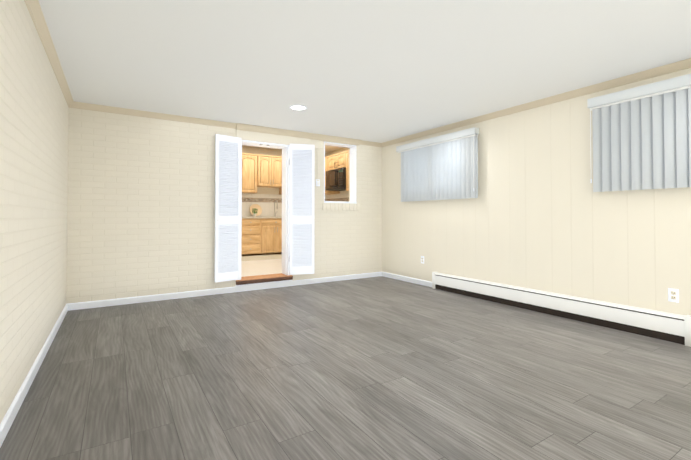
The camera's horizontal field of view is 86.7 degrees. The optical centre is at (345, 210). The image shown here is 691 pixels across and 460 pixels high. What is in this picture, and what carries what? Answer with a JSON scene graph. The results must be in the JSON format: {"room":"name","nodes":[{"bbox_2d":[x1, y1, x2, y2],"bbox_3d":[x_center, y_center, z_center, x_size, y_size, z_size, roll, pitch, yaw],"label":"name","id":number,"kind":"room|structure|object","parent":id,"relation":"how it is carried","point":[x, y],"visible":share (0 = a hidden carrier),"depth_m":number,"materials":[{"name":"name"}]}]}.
{"room":"empty living room","nodes":[
{"label":"empty living room","id":0,"kind":"room"},
{"bbox_2d":[0,0,68,423],"bbox_3d":[-1.145,-0.111,0.683,0.300,2.400,8.140,1,-1,-32],"label":"wall","id":1,"kind":"structure","parent":0,"point":[34,115],"depth_m":2.27,"materials":[{"name":"paint"}]},
{"bbox_2d":[0,303,68,447],"bbox_3d":[-1.092,1.052,0.875,0.015,0.080,7.840,1,-1,-32],"label":"baseboard","id":2,"kind":"structure","parent":1,"relation":"attached to","point":[11,414],"depth_m":2.24,"materials":[{"name":"white wood"}]},
{"bbox_2d":[24,0,75,107],"bbox_3d":[-1.077,-1.274,0.922,0.050,0.066,7.840,1,-1,-32],"label":"crown molding","id":3,"kind":"structure","parent":1,"relation":"attached to","point":[37,15],"depth_m":2.75,"materials":[{"name":"beige paint"}]},
{"bbox_2d":[66,108,381,303],"bbox_3d":[-1.226,-0.241,5.593,5.410,2.820,0.240,1,-1,-32],"label":"wall","id":4,"kind":"structure","parent":0,"point":[141,209],"depth_m":4.70,"materials":[{"name":"brick"}]},
{"bbox_2d":[69,272,381,310],"bbox_3d":[-1.250,1.126,5.405,4.533,0.080,0.015,1,-1,-32],"label":"baseboard","id":5,"kind":"structure","parent":4,"relation":"attached to","point":[158,297],"depth_m":4.83,"materials":[{"name":"white wood"}]},
{"bbox_2d":[214,134,240,281],"bbox_3d":[-1.636,-0.032,5.111,0.373,2.025,0.125,1,-1,-32],"label":"shutter","id":6,"kind":"object","parent":4,"relation":"attached to","point":[227,264],"visible":1,"depth_m":5.11,"materials":[{"name":"white wood"}]},
{"bbox_2d":[76,102,383,146],"bbox_3d":[-1.246,-1.201,5.406,4.440,0.066,0.080,1,-1,-32],"label":"crown molding","id":7,"kind":"structure","parent":4,"relation":"attached to","point":[79,105],"depth_m":5.05,"materials":[{"name":"beige paint"}]},
{"bbox_2d":[236,280,291,291],"bbox_3d":[-1.195,1.115,5.438,0.870,0.102,0.017,1,-1,-32],"label":"trim","id":8,"kind":"structure","parent":4,"relation":"attached to","point":[260,286],"depth_m":5.42,"materials":[{"name":"white wood"}]},
{"bbox_2d":[236,273,292,284],"bbox_3d":[-1.257,1.033,5.537,0.870,0.066,0.305,1,-1,-32],"label":"sill","id":9,"kind":"structure","parent":4,"relation":"attached to","point":[261,278],"depth_m":5.46,"materials":[{"name":"brown wood"}]},
{"bbox_2d":[239,140,289,279],"bbox_3d":[-1.256,-0.034,5.565,0.880,2.075,0.279,1,-1,-32],"label":"door frame","id":10,"kind":"structure","parent":4,"relation":"attached to","point":[285,198],"depth_m":5.69,"materials":[{"name":"white wood"}]},
{"bbox_2d":[236,126,359,210],"bbox_3d":[-0.655,-0.617,5.800,2.150,1.222,0.030,1,-1,-32],"label":"trim","id":11,"kind":"structure","parent":4,"relation":"attached to","point":[252,135],"depth_m":5.71,"materials":[{"name":"beige paint"}]},
{"bbox_2d":[289,144,314,274],"bbox_3d":[-0.672,-0.022,5.697,0.379,2.025,0.164,1,-1,-32],"label":"shutter","id":12,"kind":"object","parent":4,"relation":"attached to","point":[301,224],"visible":1,"depth_m":5.70,"materials":[{"name":"white wood"}]},
{"bbox_2d":[324,141,356,203],"bbox_3d":[-0.121,-0.626,6.245,0.647,1.009,0.170,1,-1,-32],"label":"window","id":13,"kind":"structure","parent":4,"relation":"in","point":[352,173],"depth_m":6.36,"materials":[{"name":"white wood"}]},
{"bbox_2d":[241,259,281,276],"bbox_3d":[-1.393,1.112,7.145,3.610,0.165,2.640,1,-1,-32],"label":"floor","id":14,"kind":"structure","parent":0,"point":[260,267],"depth_m":6.53,"materials":[{"name":"tile"}]},
{"bbox_2d":[241,218,260,260],"bbox_3d":[-2.113,0.605,7.783,0.443,0.870,0.599,1,-1,-32],"label":"base cabinet","id":15,"kind":"object","parent":14,"relation":"on","point":[251,227],"depth_m":7.55,"materials":[{"name":"brown wood"}]},
{"bbox_2d":[242,217,281,217],"bbox_3d":[-1.544,0.155,8.144,2.607,0.040,0.612,1,-1,-32],"label":"countertop","id":16,"kind":"structure","parent":15,"relation":"on","point":[261,217],"depth_m":7.65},
{"bbox_2d":[252,208,257,215],"bbox_3d":[-1.962,0.043,7.932,0.128,0.176,0.125,1,-1,-32],"label":"plant pot","id":17,"kind":"object","parent":16,"relation":"on","point":[254,212],"visible":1,"depth_m":7.91,"materials":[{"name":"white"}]},
{"bbox_2d":[250,204,261,215],"bbox_3d":[-1.989,-0.007,8.114,0.280,0.273,0.074,1,-1,-32],"label":"decorative plate","id":18,"kind":"object","parent":16,"relation":"on","point":[258,207],"visible":0.85,"depth_m":8.13,"materials":[{"name":"beige ceramic"}]},
{"bbox_2d":[261,218,281,259],"bbox_3d":[-1.624,0.610,8.093,0.715,0.870,0.599,1,-1,-32],"label":"base cabinet","id":19,"kind":"object","parent":14,"relation":"on","point":[261,239],"depth_m":7.78,"materials":[{"name":"brown wood"}]},
{"bbox_2d":[242,147,281,216],"bbox_3d":[-2.073,-0.098,8.238,3.810,2.620,0.100,1,-1,-32],"label":"wall","id":20,"kind":"structure","parent":0,"point":[261,190],"depth_m":8.33,"materials":[{"name":"beige paint"}]},
{"bbox_2d":[242,153,261,192],"bbox_3d":[-2.151,-0.800,7.950,0.513,0.835,0.318,1,-1,-32],"label":"upper cabinet","id":21,"kind":"object","parent":20,"relation":"attached to","point":[259,170],"depth_m":7.85,"materials":[{"name":"brown wood"}]},
{"bbox_2d":[242,193,281,215],"bbox_3d":[-1.705,-0.116,8.402,2.607,0.510,0.010,1,-1,-32],"label":"backsplash","id":22,"kind":"structure","parent":20,"relation":"attached to","point":[265,202],"depth_m":8.30,"materials":[{"name":"tile"}]},
{"bbox_2d":[262,155,281,188],"bbox_3d":[-1.724,-0.871,8.221,0.612,0.685,0.318,1,-1,-32],"label":"upper cabinet","id":23,"kind":"object","parent":20,"relation":"attached to","point":[271,165],"depth_m":8.10,"materials":[{"name":"brown wood"}]},
{"bbox_2d":[242,145,344,152],"bbox_3d":[-1.426,-1.474,7.238,3.810,0.100,2.720,1,-1,-32],"label":"ceiling","id":24,"kind":"structure","parent":0,"point":[328,148],"depth_m":8.31,"materials":[{"name":"white paint"}]},
{"bbox_2d":[325,147,348,195],"bbox_3d":[0.111,-0.101,8.069,0.100,2.620,2.520,1,-1,-32],"label":"wall","id":25,"kind":"structure","parent":0,"point":[343,149],"depth_m":8.39,"materials":[{"name":"beige paint"}]},
{"bbox_2d":[325,156,339,193],"bbox_3d":[-0.416,-0.796,8.508,0.328,0.825,0.555,1,-1,-32],"label":"upper cabinet","id":26,"kind":"object","parent":25,"relation":"attached to","point":[327,157],"depth_m":8.25,"materials":[{"name":"brown wood"}]},
{"bbox_2d":[329,151,344,169],"bbox_3d":[-0.061,-1.050,7.952,0.328,0.335,0.760,1,-1,-32],"label":"upper cabinet","id":27,"kind":"object","parent":25,"relation":"attached to","point":[337,160],"depth_m":7.82,"materials":[{"name":"brown wood"}]},
{"bbox_2d":[326,167,345,190],"bbox_3d":[-0.106,-0.663,7.918,0.433,0.430,0.750,1,-1,-32],"label":"microwave","id":28,"kind":"object","parent":27,"relation":"attached to","point":[335,179],"visible":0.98,"depth_m":7.74,"materials":[{"name":"black metal"}]},
{"bbox_2d":[325,193,348,201],"bbox_3d":[0.060,-0.121,8.043,0.009,0.510,2.430,1,-1,-32],"label":"backsplash","id":29,"kind":"structure","parent":25,"relation":"attached to","point":[338,197],"depth_m":8.39,"materials":[{"name":"tile"}]},
{"bbox_2d":[345,150,348,189],"bbox_3d":[0.301,-0.814,7.376,0.328,0.825,0.585,1,-1,-32],"label":"upper cabinet","id":30,"kind":"object","parent":25,"relation":"attached to","point":[346,152],"depth_m":7.49,"materials":[{"name":"brown wood"}]},
{"bbox_2d":[0,276,690,459],"bbox_3d":[0.994,1.171,2.016,5.363,0.120,8.141,1,-1,-32],"label":"floor","id":31,"kind":"structure","parent":0,"point":[379,368],"depth_m":2.36,"materials":[{"name":"grey laminate"}]},
{"bbox_2d":[38,0,690,142],"bbox_3d":[0.995,-1.339,2.057,5.363,0.100,8.140,1,-1,-32],"label":"ceiling","id":32,"kind":"structure","parent":0,"point":[380,71],"depth_m":2.99,"materials":[{"name":"white paint"}]},
{"bbox_2d":[290,105,306,109],"bbox_3d":[-0.573,-1.246,4.436,0.210,0.008,0.210,1,-1,-32],"label":"recessed light","id":33,"kind":"object","parent":32,"relation":"in","point":[298,107],"visible":0.98,"depth_m":4.42,"materials":[{"name":"white"}]},
{"bbox_2d":[382,68,690,314],"bbox_3d":[2.931,-0.069,3.261,0.220,2.400,8.140,1,-1,-32],"label":"wall","id":34,"kind":"structure","parent":0,"point":[538,213],"depth_m":4.10,"materials":[{"name":"beige paint"}]},
{"bbox_2d":[382,272,431,286],"bbox_3d":[1.017,1.136,6.048,0.015,0.080,1.270,1,-1,-32],"label":"baseboard","id":35,"kind":"structure","parent":34,"relation":"attached to","point":[399,277],"depth_m":6.02,"materials":[{"name":"white wood"}]},
{"bbox_2d":[396,127,478,201],"bbox_3d":[1.329,-0.622,5.504,0.091,0.937,1.633,1,-1,-32],"label":"window blind","id":36,"kind":"object","parent":34,"relation":"attached to","point":[443,167],"visible":1,"depth_m":5.35,"materials":[{"name":"white plastic"}]},
{"bbox_2d":[384,58,690,146],"bbox_3d":[2.737,-1.235,3.335,0.050,0.066,7.840,1,-1,-32],"label":"crown molding","id":37,"kind":"structure","parent":34,"relation":"attached to","point":[684,64],"depth_m":3.93,"materials":[{"name":"beige paint"}]},
{"bbox_2d":[432,272,690,346],"bbox_3d":[2.111,1.025,4.263,0.075,0.245,2.930,1,-1,-32],"label":"baseboard heater","id":38,"kind":"object","parent":34,"relation":"attached to","point":[668,326],"visible":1,"depth_m":3.75,"materials":[{"name":"white metal"}]},
{"bbox_2d":[587,74,690,191],"bbox_3d":[2.902,-0.663,3.019,0.091,0.937,1.610,1,-1,-32],"label":"window blind","id":39,"kind":"object","parent":34,"relation":"attached to","point":[641,137],"visible":1,"depth_m":3.31,"materials":[{"name":"white plastic"}]},
{"bbox_2d":[668,288,678,302],"bbox_3d":[2.844,0.736,3.171,0.010,0.116,0.072,1,-1,-32],"label":"electrical outlet","id":40,"kind":"object","parent":34,"relation":"attached to","point":[673,295],"visible":1,"depth_m":3.17,"materials":[{"name":"white plastic"}]}
]}

